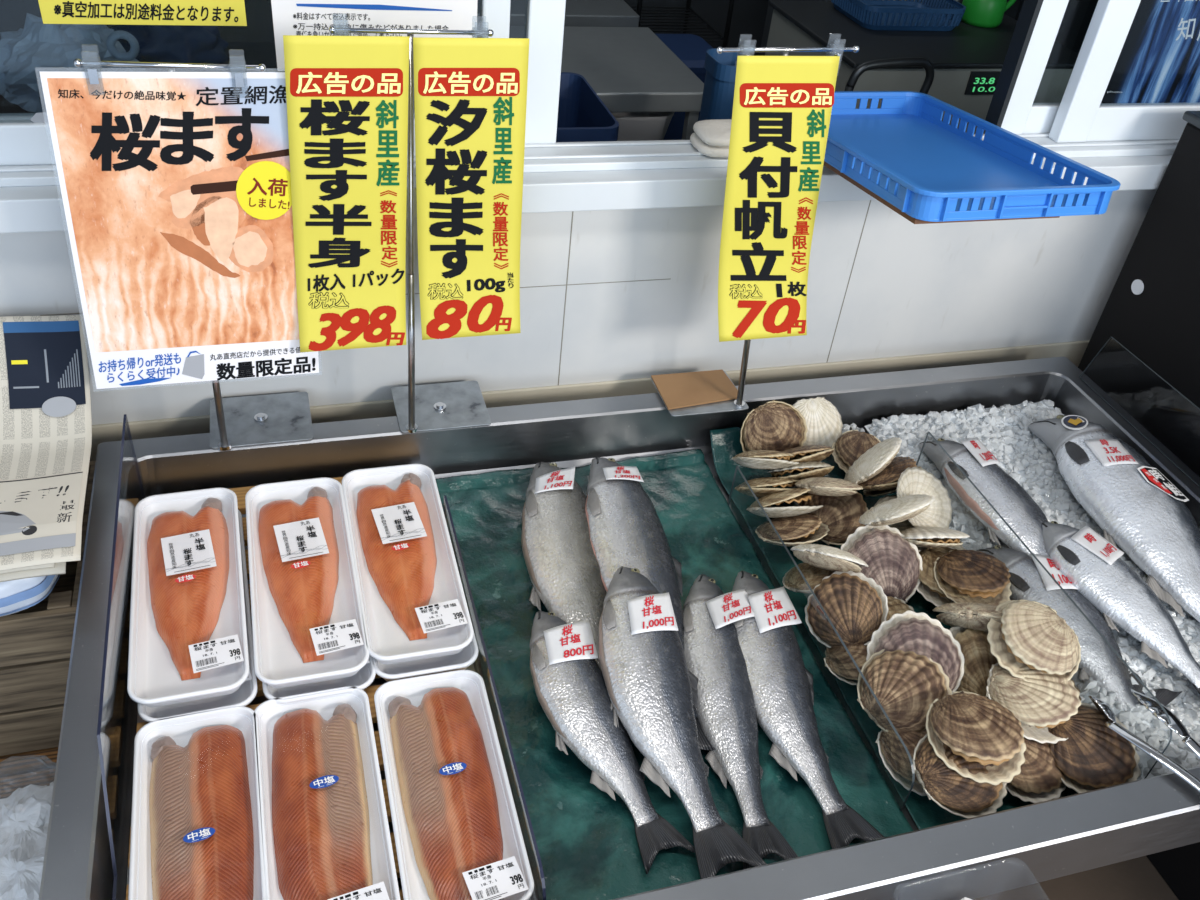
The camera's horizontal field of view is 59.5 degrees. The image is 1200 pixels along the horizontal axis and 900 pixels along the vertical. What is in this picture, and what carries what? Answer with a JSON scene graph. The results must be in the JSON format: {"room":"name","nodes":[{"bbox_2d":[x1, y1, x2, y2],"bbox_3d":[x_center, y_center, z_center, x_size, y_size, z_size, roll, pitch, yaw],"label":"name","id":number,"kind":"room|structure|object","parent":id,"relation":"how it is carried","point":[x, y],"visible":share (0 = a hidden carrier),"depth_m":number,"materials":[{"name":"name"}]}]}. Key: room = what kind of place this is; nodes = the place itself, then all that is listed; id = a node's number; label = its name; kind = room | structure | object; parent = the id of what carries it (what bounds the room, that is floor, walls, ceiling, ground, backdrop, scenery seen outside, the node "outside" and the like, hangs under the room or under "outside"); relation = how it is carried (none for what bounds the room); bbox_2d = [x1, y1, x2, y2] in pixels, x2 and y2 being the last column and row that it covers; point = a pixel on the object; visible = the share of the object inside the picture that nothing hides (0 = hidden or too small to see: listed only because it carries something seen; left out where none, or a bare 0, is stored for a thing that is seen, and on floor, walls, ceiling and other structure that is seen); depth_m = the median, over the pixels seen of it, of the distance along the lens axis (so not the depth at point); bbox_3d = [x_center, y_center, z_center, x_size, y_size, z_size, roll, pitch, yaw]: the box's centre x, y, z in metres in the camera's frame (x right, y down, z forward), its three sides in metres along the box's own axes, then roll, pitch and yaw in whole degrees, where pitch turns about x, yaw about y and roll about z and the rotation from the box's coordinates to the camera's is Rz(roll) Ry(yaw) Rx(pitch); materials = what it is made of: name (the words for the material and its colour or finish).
{"room":"fish market","nodes":[
{"label":"fish market","id":0,"kind":"room"},
{"bbox_2d":[0,0,1097,55],"bbox_3d":[-0.033,-1.388,2.349,4.500,2.500,2.400,-6,40,-16],"label":"wall","id":1,"kind":"structure","parent":0,"point":[748,18],"depth_m":3.82,"materials":[{"name":"paint"}]},
{"bbox_2d":[0,189,1156,424],"bbox_3d":[-0.016,-0.648,1.279,6.000,2.650,0.101,-6,40,-16],"label":"wall","id":2,"kind":"structure","parent":0,"point":[606,295],"depth_m":1.62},
{"bbox_2d":[0,0,510,165],"bbox_3d":[-0.723,-0.699,0.965,1.325,0.918,0.025,-6,40,-16],"label":"window","id":3,"kind":"structure","parent":2,"relation":"in","point":[22,142],"depth_m":1.25,"materials":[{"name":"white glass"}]},
{"bbox_2d":[38,0,246,25],"bbox_3d":[-0.514,-0.541,1.167,0.218,0.134,0.001,-6,40,-16],"label":"notice","id":4,"kind":"object","parent":3,"relation":"attached to","point":[113,12],"visible":1,"depth_m":1.20,"materials":[{"name":"yellow"}]},
{"bbox_2d":[271,0,477,70],"bbox_3d":[-0.267,-0.547,1.254,0.244,0.187,0.001,-6,40,-16],"label":"notice","id":5,"kind":"object","parent":3,"relation":"attached to","point":[290,17],"visible":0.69,"depth_m":1.27,"materials":[{"name":"white paper"}]},
{"bbox_2d":[0,0,565,143],"bbox_3d":[-0.502,-0.743,1.055,1.005,0.918,0.024,-6,40,-16],"label":"window","id":6,"kind":"structure","parent":2,"relation":"in","point":[544,19],"depth_m":1.39,"materials":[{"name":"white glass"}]},
{"bbox_2d":[0,134,1179,232],"bbox_3d":[0.152,-0.405,1.512,3.600,0.058,0.125,-6,40,-16],"label":"trim ledge","id":7,"kind":"object","parent":2,"relation":"attached to","point":[602,175],"visible":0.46,"depth_m":1.45,"materials":[{"name":"metal"}]},
{"bbox_2d":[690,119,731,157],"bbox_3d":[0.194,-0.447,1.503,0.125,0.035,0.080,-6,40,-16],"label":"folded towel","id":8,"kind":"object","parent":7,"relation":"on","point":[711,138],"visible":0.46,"depth_m":1.47,"materials":[{"name":"white fabric"}]},
{"bbox_2d":[824,91,1120,221],"bbox_3d":[0.453,-0.430,1.489,0.297,0.095,0.500,-6,40,-16],"label":"plastic tray","id":9,"kind":"object","parent":7,"relation":"on","point":[925,166],"visible":0.75,"depth_m":1.45,"materials":[{"name":"plastic"}]},
{"bbox_2d":[90,340,1089,460],"bbox_3d":[-0.094,0.162,1.847,6.000,0.668,0.006,-6,40,-16],"label":"ledge","id":10,"kind":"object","parent":2,"relation":"attached to","point":[1074,351],"depth_m":1.68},
{"bbox_2d":[985,0,1068,133],"bbox_3d":[1.210,-0.920,1.545,1.155,0.918,0.031,-6,40,-16],"label":"window","id":11,"kind":"structure","parent":2,"relation":"in","point":[1022,116],"depth_m":1.61,"materials":[{"name":"white metal"}]},
{"bbox_2d":[1049,0,1199,142],"bbox_3d":[1.301,-0.909,1.544,1.125,0.918,0.025,-6,40,-16],"label":"window","id":12,"kind":"structure","parent":2,"relation":"in","point":[1081,116],"depth_m":1.64,"materials":[{"name":"white metal"}]},
{"bbox_2d":[1101,0,1199,103],"bbox_3d":[0.878,-0.680,1.593,0.260,0.317,0.001,-6,40,-16],"label":"curtain","id":13,"kind":"object","parent":12,"relation":"attached to","point":[1158,61],"visible":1,"depth_m":1.65,"materials":[{"name":"blue fabric"}]},
{"bbox_2d":[972,856,1177,899],"bbox_3d":[0.324,1.470,0.860,6.000,0.100,3.300,-6,40,-16],"label":"floor","id":14,"kind":"structure","parent":0,"point":[1136,878],"depth_m":1.79,"materials":[{"name":"concrete"}]},
{"bbox_2d":[0,747,57,798],"bbox_3d":[-0.851,0.626,1.344,0.484,0.408,0.500,-6,40,-16],"label":"wooden crate","id":15,"kind":"object","parent":14,"relation":"on","point":[23,773],"visible":0.02,"depth_m":1.32,"materials":[{"name":"brown wood"}]},
{"bbox_2d":[0,755,55,899],"bbox_3d":[-0.667,0.441,1.167,0.206,0.140,0.219,-6,40,-16],"label":"plastic bag","id":16,"kind":"object","parent":15,"relation":"on","point":[24,815],"visible":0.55,"depth_m":1.17,"materials":[{"name":"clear plastic"}]},
{"bbox_2d":[0,460,95,755],"bbox_3d":[-0.863,0.215,1.335,0.438,0.240,0.285,-6,40,-16],"label":"wooden crate","id":17,"kind":"object","parent":15,"relation":"on","point":[36,640],"visible":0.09,"depth_m":1.26,"materials":[{"name":"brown wood"}]},
{"bbox_2d":[0,575,59,616],"bbox_3d":[-0.821,0.093,1.241,0.352,0.076,0.303,-6,40,-16],"label":"pack","id":18,"kind":"object","parent":17,"relation":"on","point":[18,595],"visible":0.23,"depth_m":1.18},
{"bbox_2d":[0,562,65,581],"bbox_3d":[-0.793,0.061,1.218,0.339,0.028,0.281,-6,40,-16],"label":"newspaper","id":19,"kind":"object","parent":18,"relation":"on","point":[60,568],"visible":0.06,"depth_m":1.16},
{"bbox_2d":[0,563,54,573],"bbox_3d":[-0.798,0.054,1.214,0.329,0.028,0.277,-6,40,-16],"label":"newspaper","id":20,"kind":"object","parent":19,"relation":"on","point":[52,565],"visible":0.06,"depth_m":1.15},
{"bbox_3d":[-0.792,0.047,1.212,0.341,0.028,0.273,-6,40,-16],"label":"newspaper","id":21,"kind":"object","parent":20,"relation":"on","visible":0},
{"bbox_2d":[0,315,91,570],"bbox_3d":[-0.781,-0.008,1.190,0.359,0.120,0.335,-6,40,-16],"label":"newspaper","id":22,"kind":"object","parent":21,"relation":"on","point":[46,417],"visible":1,"depth_m":1.28,"materials":[{"name":"grey paper"}]},
{"bbox_2d":[39,337,1199,899],"bbox_3d":[0.152,0.395,1.478,1.528,0.800,0.806,-6,40,-16],"label":"display case","id":23,"kind":"object","parent":14,"relation":"on","point":[988,854],"depth_m":1.20,"materials":[{"name":"silver metal"}]},
{"bbox_2d":[97,414,144,899],"bbox_3d":[-0.506,0.223,1.111,0.003,0.170,0.655,-6,40,-16],"label":"divider","id":24,"kind":"object","parent":23,"relation":"in","point":[125,420],"visible":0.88,"depth_m":1.04,"materials":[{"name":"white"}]},
{"bbox_2d":[73,50,312,450],"bbox_3d":[-0.474,-0.240,1.277,0.200,0.523,0.125,-6,40,-16],"label":"sign stand","id":25,"kind":"object","parent":23,"relation":"on","point":[283,417],"visible":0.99,"depth_m":1.43,"materials":[{"name":"metal"}]},
{"bbox_2d":[39,71,318,388],"bbox_3d":[-0.460,-0.239,1.195,0.282,0.382,0.020,-6,40,-16],"label":"poster","id":26,"kind":"object","parent":25,"relation":"attached to","point":[175,187],"visible":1,"depth_m":1.18,"materials":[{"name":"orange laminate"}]},
{"bbox_2d":[126,477,471,899],"bbox_3d":[-0.329,0.264,1.195,0.359,0.035,0.679,-6,40,-16],"label":"wooden board","id":27,"kind":"object","parent":23,"relation":"in","point":[240,492],"visible":0.1,"depth_m":1.15,"materials":[{"name":"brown wood"}]},
{"bbox_2d":[137,510,256,722],"bbox_3d":[-0.471,0.184,1.225,0.120,0.027,0.330,-7,40,-17],"label":"pack","id":28,"kind":"object","parent":27,"relation":"on","point":[247,691],"visible":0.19,"depth_m":1.14,"materials":[{"name":"white plastic"}]},
{"bbox_2d":[127,488,248,706],"bbox_3d":[-0.474,0.160,1.210,0.120,0.027,0.330,-7,40,-17],"label":"pack","id":29,"kind":"object","parent":28,"relation":"on","point":[188,631],"visible":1,"depth_m":1.19,"materials":[{"name":"white plastic"}]},
{"bbox_2d":[128,706,270,899],"bbox_3d":[-0.381,0.369,1.001,0.120,0.027,0.284,-7,40,-17],"label":"pack","id":30,"kind":"object","parent":27,"relation":"on","point":[194,819],"visible":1,"depth_m":1.02,"materials":[{"name":"white plastic"}]},
{"bbox_2d":[262,655,375,703],"bbox_3d":[-0.349,0.172,1.259,0.120,0.027,0.330,-7,40,-17],"label":"pack","id":31,"kind":"object","parent":27,"relation":"on","point":[365,676],"visible":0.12,"depth_m":1.16,"materials":[{"name":"white plastic"}]},
{"bbox_2d":[245,477,368,687],"bbox_3d":[-0.351,0.148,1.244,0.120,0.027,0.330,-6,40,-16],"label":"pack","id":32,"kind":"object","parent":31,"relation":"on","point":[308,627],"visible":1,"depth_m":1.23,"materials":[{"name":"white plastic"}]},
{"bbox_2d":[252,686,399,899],"bbox_3d":[-0.274,0.356,1.034,0.120,0.027,0.284,-6,40,-16],"label":"pack","id":33,"kind":"object","parent":27,"relation":"on","point":[328,837],"visible":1,"depth_m":1.04,"materials":[{"name":"white plastic"}]},
{"bbox_2d":[372,630,477,681],"bbox_3d":[-0.238,0.154,1.298,0.120,0.027,0.330,-6,40,-16],"label":"pack","id":34,"kind":"object","parent":27,"relation":"on","point":[468,655],"visible":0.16,"depth_m":1.20,"materials":[{"name":"white plastic"}]},
{"bbox_2d":[342,464,473,663],"bbox_3d":[-0.241,0.131,1.283,0.120,0.027,0.330,-6,40,-16],"label":"pack","id":35,"kind":"object","parent":34,"relation":"on","point":[413,603],"visible":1,"depth_m":1.27,"materials":[{"name":"white plastic"}]},
{"bbox_2d":[374,670,533,899],"bbox_3d":[-0.154,0.344,1.067,0.120,0.027,0.284,-6,40,-16],"label":"pack","id":36,"kind":"object","parent":27,"relation":"on","point":[458,834],"visible":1,"depth_m":1.06,"materials":[{"name":"white plastic"}]},
{"bbox_2d":[329,17,493,432],"bbox_3d":[-0.233,-0.276,1.332,0.191,0.557,0.118,-6,40,-16],"label":"sign stand","id":37,"kind":"object","parent":23,"relation":"on","point":[451,405],"visible":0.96,"depth_m":1.48,"materials":[{"name":"metal"}]},
{"bbox_2d":[283,35,408,351],"bbox_3d":[-0.286,-0.280,1.206,0.143,0.374,0.023,-6,40,-16],"label":"sign","id":38,"kind":"object","parent":37,"relation":"hanging from","point":[347,96],"visible":1,"depth_m":1.20,"materials":[{"name":"yellow"}]},
{"bbox_2d":[413,37,528,339],"bbox_3d":[-0.152,-0.297,1.246,0.131,0.368,0.024,-6,40,-16],"label":"sign","id":39,"kind":"object","parent":37,"relation":"hanging from","point":[470,94],"visible":1,"depth_m":1.24,"materials":[{"name":"yellow"}]},
{"bbox_2d":[444,495,545,899],"bbox_3d":[-0.129,0.262,1.189,0.003,0.084,0.555,-6,40,-16],"label":"divider","id":40,"kind":"object","parent":23,"relation":"in","point":[445,497],"visible":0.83,"depth_m":1.11,"materials":[{"name":"grey"}]},
{"bbox_2d":[435,449,912,899],"bbox_3d":[0.053,0.232,1.310,0.410,0.014,0.683,-6,40,-16],"label":"sheet","id":41,"kind":"object","parent":23,"relation":"in","point":[586,840],"visible":0.49,"depth_m":1.20,"materials":[{"name":"plastic"}]},
{"bbox_2d":[521,462,628,735],"bbox_3d":[-0.032,0.164,1.336,0.126,0.050,0.517,-6,40,-16],"label":"fish","id":42,"kind":"object","parent":41,"relation":"on","point":[561,562],"visible":0.61,"depth_m":1.34},
{"bbox_2d":[530,611,694,874],"bbox_3d":[-0.009,0.300,1.158,0.094,0.053,0.350,-11,41,-22],"label":"fish","id":43,"kind":"object","parent":41,"relation":"on","point":[573,695],"visible":0.88,"depth_m":1.14},
{"bbox_2d":[544,619,597,664],"bbox_3d":[-0.035,0.222,1.218,0.064,0.009,0.064,-6,40,-16],"label":"price tag","id":44,"kind":"object","parent":43,"relation":"on","point":[570,641],"visible":1,"depth_m":1.21,"materials":[{"name":"white paper"}]},
{"bbox_2d":[585,457,715,749],"bbox_3d":[0.054,0.165,1.331,0.128,0.055,0.530,-6,40,-16],"label":"fish","id":45,"kind":"object","parent":41,"relation":"on","point":[626,529],"visible":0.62,"depth_m":1.36},
{"bbox_2d":[599,566,765,878],"bbox_3d":[0.064,0.280,1.165,0.122,0.066,0.425,-6,40,-16],"label":"fish","id":46,"kind":"object","parent":41,"relation":"on","point":[651,688],"visible":0.94,"depth_m":1.15},
{"bbox_2d":[627,592,677,634],"bbox_3d":[0.060,0.191,1.232,0.067,0.011,0.061,-6,40,-16],"label":"price tag","id":47,"kind":"object","parent":46,"relation":"on","point":[653,612],"visible":1,"depth_m":1.23,"materials":[{"name":"white paper"}]},
{"bbox_2d":[683,574,797,869],"bbox_3d":[0.144,0.286,1.214,0.097,0.039,0.428,2,38,-7],"label":"fish","id":48,"kind":"object","parent":41,"relation":"on","point":[726,709],"visible":0.81,"depth_m":1.19},
{"bbox_2d":[706,588,754,628],"bbox_3d":[0.163,0.195,1.299,0.080,0.012,0.051,-13,42,-24],"label":"price tag","id":49,"kind":"object","parent":48,"relation":"on","point":[727,608],"visible":1,"depth_m":1.29,"materials":[{"name":"white paper"}]},
{"bbox_2d":[732,571,884,848],"bbox_3d":[0.213,0.283,1.227,0.110,0.041,0.422,-6,40,-16],"label":"fish","id":50,"kind":"object","parent":41,"relation":"on","point":[781,684],"visible":0.82,"depth_m":1.19},
{"bbox_2d":[747,587,801,632],"bbox_3d":[0.215,0.198,1.309,0.070,0.015,0.080,-6,40,-16],"label":"price tag","id":51,"kind":"object","parent":50,"relation":"on","point":[772,608],"visible":1,"depth_m":1.31,"materials":[{"name":"white paper"}]},
{"bbox_2d":[651,33,858,416],"bbox_3d":[0.189,-0.302,1.438,0.186,0.547,0.106,-6,40,-16],"label":"sign stand","id":52,"kind":"object","parent":23,"relation":"on","point":[738,404],"visible":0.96,"depth_m":1.55,"materials":[{"name":"metal"}]},
{"bbox_2d":[651,369,737,409],"bbox_3d":[0.148,-0.093,1.603,0.124,0.003,0.087,-6,40,-16],"label":"pad","id":53,"kind":"object","parent":52,"relation":"on","point":[677,390],"visible":0.86,"depth_m":1.60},
{"bbox_2d":[718,56,839,341],"bbox_3d":[0.226,-0.310,1.352,0.167,0.379,0.027,-6,40,-16],"label":"sign","id":54,"kind":"object","parent":52,"relation":"hanging from","point":[782,105],"visible":1,"depth_m":1.35,"materials":[{"name":"yellow"}]},
{"bbox_2d":[710,427,1078,829],"bbox_3d":[0.383,0.184,1.393,0.260,0.050,0.683,-6,40,-16],"label":"sheet","id":55,"kind":"object","parent":23,"relation":"in","point":[725,443],"visible":0.08,"depth_m":1.43,"materials":[{"name":"plastic"}]},
{"bbox_2d":[740,400,807,460],"bbox_3d":[0.261,-0.024,1.579,0.103,0.095,0.050,6,38,-1],"label":"scallop","id":56,"kind":"object","parent":55,"relation":"on","point":[774,425],"visible":0.9,"depth_m":1.57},
{"bbox_2d":[746,488,822,517],"bbox_3d":[0.256,0.077,1.455,0.098,0.077,0.086,-27,49,-35],"label":"scallop","id":57,"kind":"object","parent":55,"relation":"on","point":[787,496],"visible":0.96,"depth_m":1.43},
{"bbox_2d":[755,514,829,545],"bbox_3d":[0.263,0.109,1.437,0.092,0.050,0.096,29,43,26],"label":"scallop","id":58,"kind":"object","parent":55,"relation":"on","point":[803,528],"visible":0.97,"depth_m":1.42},
{"bbox_2d":[782,563,833,592],"bbox_3d":[0.283,0.163,1.372,0.084,0.048,0.084,8,38,1],"label":"scallop","id":59,"kind":"object","parent":55,"relation":"on","point":[793,580],"visible":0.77,"depth_m":1.35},
{"bbox_2d":[791,544,867,572],"bbox_3d":[0.292,0.137,1.338,0.098,0.073,0.071,7,38,0],"label":"scallop","id":60,"kind":"object","parent":59,"relation":"on","point":[824,557],"visible":0.99,"depth_m":1.31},
{"bbox_2d":[792,397,842,452],"bbox_3d":[0.325,-0.033,1.608,0.097,0.086,0.049,2,38,-6],"label":"scallop","id":61,"kind":"object","parent":55,"relation":"on","point":[824,423],"visible":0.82,"depth_m":1.60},
{"bbox_2d":[798,490,867,544],"bbox_3d":[0.331,0.086,1.480,0.105,0.049,0.102,2,38,-6],"label":"scallop","id":62,"kind":"object","parent":55,"relation":"on","point":[842,514],"visible":0.48,"depth_m":1.46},
{"bbox_2d":[824,643,866,684],"bbox_3d":[0.322,0.248,1.276,0.095,0.040,0.097,-14,43,-25],"label":"scallop","id":63,"kind":"object","parent":55,"relation":"on","point":[837,660],"visible":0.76,"depth_m":1.26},
{"bbox_2d":[805,571,888,647],"bbox_3d":[0.305,0.196,1.299,0.081,0.074,0.103,-28,49,-36],"label":"scallop","id":64,"kind":"object","parent":63,"relation":"on","point":[856,606],"visible":0.94,"depth_m":1.28,"materials":[{"name":"food"}]},
{"bbox_2d":[841,525,922,602],"bbox_3d":[0.368,0.151,1.378,0.109,0.075,0.094,23,41,20],"label":"scallop","id":65,"kind":"object","parent":55,"relation":"on","point":[894,563],"visible":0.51,"depth_m":1.37,"materials":[{"name":"food"}]},
{"bbox_2d":[858,494,934,525],"bbox_3d":[0.396,0.080,1.403,0.104,0.072,0.076,-21,45,-31],"label":"scallop","id":66,"kind":"object","parent":65,"relation":"on","point":[899,509],"visible":1,"depth_m":1.37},
{"bbox_2d":[875,729,926,795],"bbox_3d":[0.364,0.336,1.176,0.107,0.036,0.105,-2,39,-11],"label":"scallop","id":67,"kind":"object","parent":55,"relation":"on","point":[893,754],"visible":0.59,"depth_m":1.16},
{"bbox_2d":[857,649,951,731],"bbox_3d":[0.350,0.274,1.204,0.107,0.057,0.100,12,38,7],"label":"scallop","id":68,"kind":"object","parent":67,"relation":"on","point":[905,684],"visible":0.92,"depth_m":1.19,"materials":[{"name":"food"}]},
{"bbox_2d":[866,610,964,693],"bbox_3d":[0.373,0.247,1.240,0.110,0.070,0.101,31,44,28],"label":"scallop","id":69,"kind":"object","parent":68,"relation":"on","point":[921,634],"visible":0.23,"depth_m":1.24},
{"label":"scallop","id":70,"kind":"object","parent":67,"relation":"on","visible":0},
{"bbox_2d":[912,734,1006,818],"bbox_3d":[0.386,0.345,1.126,0.102,0.033,0.102,25,41,22],"label":"scallop","id":71,"kind":"object","parent":70,"relation":"on","point":[959,795],"visible":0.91,"depth_m":1.10,"materials":[{"name":"food"}]},
{"bbox_2d":[926,691,1025,784],"bbox_3d":[0.407,0.306,1.134,0.109,0.041,0.108,17,39,13],"label":"scallop","id":72,"kind":"object","parent":71,"relation":"on","point":[977,728],"visible":1,"depth_m":1.12,"materials":[{"name":"food"}]},
{"bbox_2d":[917,545,965,550],"bbox_3d":[0.462,0.145,1.438,0.093,0.033,0.093,21,40,18],"label":"scallop","id":73,"kind":"object","parent":55,"relation":"on","point":[959,546],"visible":0.02,"depth_m":1.44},
{"bbox_2d":[897,467,951,528],"bbox_3d":[0.453,0.071,1.461,0.084,0.060,0.102,33,45,30],"label":"scallop","id":74,"kind":"object","parent":73,"relation":"on","point":[914,480],"visible":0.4,"depth_m":1.45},
{"bbox_2d":[916,547,969,606],"bbox_3d":[0.463,0.168,1.389,0.106,0.037,0.106,17,39,13],"label":"scallop","id":75,"kind":"object","parent":55,"relation":"on","point":[928,587],"visible":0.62,"depth_m":1.37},
{"bbox_2d":[933,549,1011,605],"bbox_3d":[0.485,0.165,1.362,0.102,0.041,0.102,11,38,5],"label":"scallop","id":76,"kind":"object","parent":75,"relation":"on","point":[981,576],"visible":0.95,"depth_m":1.35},
{"bbox_2d":[950,626,997,697],"bbox_3d":[0.454,0.259,1.265,0.100,0.059,0.092,24,41,21],"label":"scallop","id":77,"kind":"object","parent":55,"relation":"on","point":[975,646],"visible":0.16,"depth_m":1.25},
{"bbox_2d":[932,602,1002,631],"bbox_3d":[0.464,0.204,1.288,0.107,0.084,0.077,0,38,-8],"label":"scallop","id":78,"kind":"object","parent":77,"relation":"on","point":[955,614],"visible":0.8,"depth_m":1.25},
{"bbox_2d":[1005,726,1065,803],"bbox_3d":[0.478,0.345,1.175,0.098,0.041,0.092,-2,39,-11],"label":"scallop","id":79,"kind":"object","parent":55,"relation":"on","point":[1039,778],"visible":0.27,"depth_m":1.16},
{"bbox_2d":[986,663,1080,743],"bbox_3d":[0.496,0.281,1.199,0.109,0.043,0.108,-8,40,-19],"label":"scallop","id":80,"kind":"object","parent":79,"relation":"on","point":[1045,701],"visible":0.88,"depth_m":1.18,"materials":[{"name":"food"}]},
{"bbox_2d":[987,599,1080,681],"bbox_3d":[0.506,0.221,1.222,0.109,0.044,0.105,11,38,6],"label":"scallop","id":81,"kind":"object","parent":80,"relation":"on","point":[1031,633],"visible":1,"depth_m":1.21,"materials":[{"name":"food"}]},
{"label":"scallop","id":82,"kind":"object","parent":55,"relation":"on","visible":0},
{"bbox_2d":[1047,703,1140,792],"bbox_3d":[0.551,0.336,1.181,0.112,0.042,0.106,4,38,-4],"label":"scallop","id":83,"kind":"object","parent":82,"relation":"on","point":[1093,756],"visible":0.62,"depth_m":1.17,"materials":[{"name":"food"}]},
{"bbox_2d":[1088,685,1199,791],"bbox_3d":[0.625,0.327,1.134,0.066,0.054,0.213,-19,45,-30],"label":"tongs","id":84,"kind":"object","parent":83,"relation":"on","point":[1176,725],"visible":0.99,"depth_m":1.14,"materials":[{"name":"silver metal"}]},
{"bbox_2d":[842,399,1199,779],"bbox_3d":[0.647,0.153,1.469,0.430,0.053,0.694,-6,40,-16],"label":"crushed ice","id":85,"kind":"object","parent":23,"relation":"in","point":[1004,431],"visible":0.31,"depth_m":1.55,"materials":[{"name":"white"}]},
{"bbox_2d":[832,430,880,472],"bbox_3d":[0.397,0.005,1.605,0.083,0.035,0.081,-15,43,-25],"label":"scallop","id":86,"kind":"object","parent":85,"relation":"on","point":[852,444],"visible":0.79,"depth_m":1.60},
{"bbox_2d":[844,437,901,483],"bbox_3d":[0.393,0.016,1.514,0.061,0.087,0.104,23,41,20],"label":"scallop","id":87,"kind":"object","parent":86,"relation":"on","point":[877,458],"visible":0.96,"depth_m":1.48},
{"bbox_2d":[918,438,1048,555],"bbox_3d":[0.582,0.083,1.496,0.117,0.046,0.361,-6,40,-16],"label":"fish","id":88,"kind":"object","parent":85,"relation":"on","point":[1004,493],"visible":0.76,"depth_m":1.49},
{"bbox_2d":[976,545,1181,720],"bbox_3d":[0.601,0.214,1.349,0.111,0.043,0.306,-13,42,-24],"label":"fish","id":89,"kind":"object","parent":85,"relation":"on","point":[1098,661],"visible":0.7,"depth_m":1.32},
{"bbox_2d":[1028,415,1199,622],"bbox_3d":[0.785,0.111,1.471,0.172,0.068,0.572,-6,40,-16],"label":"fish","id":90,"kind":"object","parent":85,"relation":"on","point":[1155,529],"visible":0.92,"depth_m":1.47},
{"bbox_2d":[1042,521,1199,693],"bbox_3d":[0.688,0.201,1.347,0.104,0.047,0.360,-10,41,-20],"label":"fish","id":91,"kind":"object","parent":85,"relation":"on","point":[1116,590],"visible":0.96,"depth_m":1.34},
{"bbox_2d":[1078,111,1199,899],"bbox_3d":[1.464,0.226,1.642,0.964,1.110,1.172,-6,40,-16],"label":"base cabinet","id":92,"kind":"object","parent":14,"relation":"on","point":[1152,308],"visible":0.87,"depth_m":1.70,"materials":[{"name":"metal"}]},
{"bbox_3d":[-0.155,-0.367,3.144,4.500,0.100,2.400,-6,40,-16],"label":"floor","id":93,"kind":"structure","parent":0,"visible":0},
{"bbox_2d":[0,42,414,112],"bbox_3d":[-0.871,-0.157,1.889,1.200,0.970,0.525,-6,40,-16],"label":"bench","id":94,"kind":"object","parent":93,"relation":"on","point":[239,53],"visible":0.02,"depth_m":1.80,"materials":[{"name":"metal"}]},
{"bbox_2d":[0,13,146,112],"bbox_3d":[-0.766,-0.543,1.483,0.199,0.144,0.203,25,41,22],"label":"plastic bag","id":95,"kind":"object","parent":94,"relation":"on","point":[32,49],"visible":0.49,"depth_m":1.43,"materials":[{"name":"plastic"}]},
{"bbox_2d":[110,25,228,71],"bbox_3d":[-0.681,-0.642,1.650,0.184,0.119,0.182,-6,40,-16],"label":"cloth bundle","id":96,"kind":"object","parent":94,"relation":"on","point":[195,44],"visible":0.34,"depth_m":1.60,"materials":[{"name":"blue fabric"}]},
{"bbox_2d":[477,0,639,26],"bbox_3d":[-0.331,-1.099,3.386,0.740,0.720,0.450,-6,40,-16],"label":"countertop","id":97,"kind":"structure","parent":93,"relation":"on","point":[578,13],"depth_m":3.09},
{"bbox_2d":[556,72,618,141],"bbox_3d":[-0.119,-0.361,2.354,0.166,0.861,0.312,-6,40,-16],"label":"bucket","id":98,"kind":"object","parent":93,"relation":"on","point":[583,116],"visible":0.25,"depth_m":2.17,"materials":[{"name":"blue plastic"}]},
{"bbox_2d":[477,25,703,139],"bbox_3d":[-0.100,-0.620,2.741,0.535,0.800,0.480,-6,40,-16],"label":"steel table","id":99,"kind":"object","parent":93,"relation":"on","point":[630,69],"visible":0.23,"depth_m":2.46,"materials":[{"name":"metal"}]},
{"bbox_2d":[612,112,673,140],"bbox_3d":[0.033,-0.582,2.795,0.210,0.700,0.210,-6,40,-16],"label":"basin","id":100,"kind":"object","parent":93,"relation":"on","point":[633,126],"visible":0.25,"depth_m":2.54,"materials":[{"name":"white plastic"}]},
{"bbox_2d":[630,0,733,47],"bbox_3d":[0.227,-1.569,3.274,0.316,1.700,0.366,-6,40,-16],"label":"wire rack","id":101,"kind":"object","parent":93,"relation":"on","point":[639,6],"visible":0.3,"depth_m":3.41,"materials":[{"name":"metal"}]},
{"bbox_2d":[630,6,723,41],"bbox_3d":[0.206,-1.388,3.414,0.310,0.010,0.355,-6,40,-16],"label":"plastic crate","id":102,"kind":"object","parent":101,"relation":"attached to","point":[688,9],"depth_m":3.44,"materials":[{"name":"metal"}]},
{"bbox_2d":[655,34,712,139],"bbox_3d":[0.195,-0.888,3.223,0.238,0.685,0.281,-6,40,-16],"label":"bin","id":103,"kind":"object","parent":93,"relation":"on","point":[691,49],"visible":0.2,"depth_m":3.02,"materials":[{"name":"blue plastic"}]},
{"bbox_2d":[699,48,750,120],"bbox_3d":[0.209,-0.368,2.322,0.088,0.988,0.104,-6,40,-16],"label":"bin","id":104,"kind":"object","parent":93,"relation":"on","point":[719,84],"visible":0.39,"depth_m":2.03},
{"bbox_2d":[765,0,1077,133],"bbox_3d":[0.688,-0.556,2.643,0.593,0.969,0.438,-6,40,-16],"label":"machine","id":105,"kind":"object","parent":93,"relation":"on","point":[967,60],"visible":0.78,"depth_m":2.25,"materials":[{"name":"metal"}]},
{"bbox_2d":[831,0,965,30],"bbox_3d":[0.672,-1.007,2.385,0.254,0.050,0.206,-6,40,-16],"label":"plastic basket","id":106,"kind":"object","parent":105,"relation":"on","point":[928,15],"visible":1,"depth_m":2.33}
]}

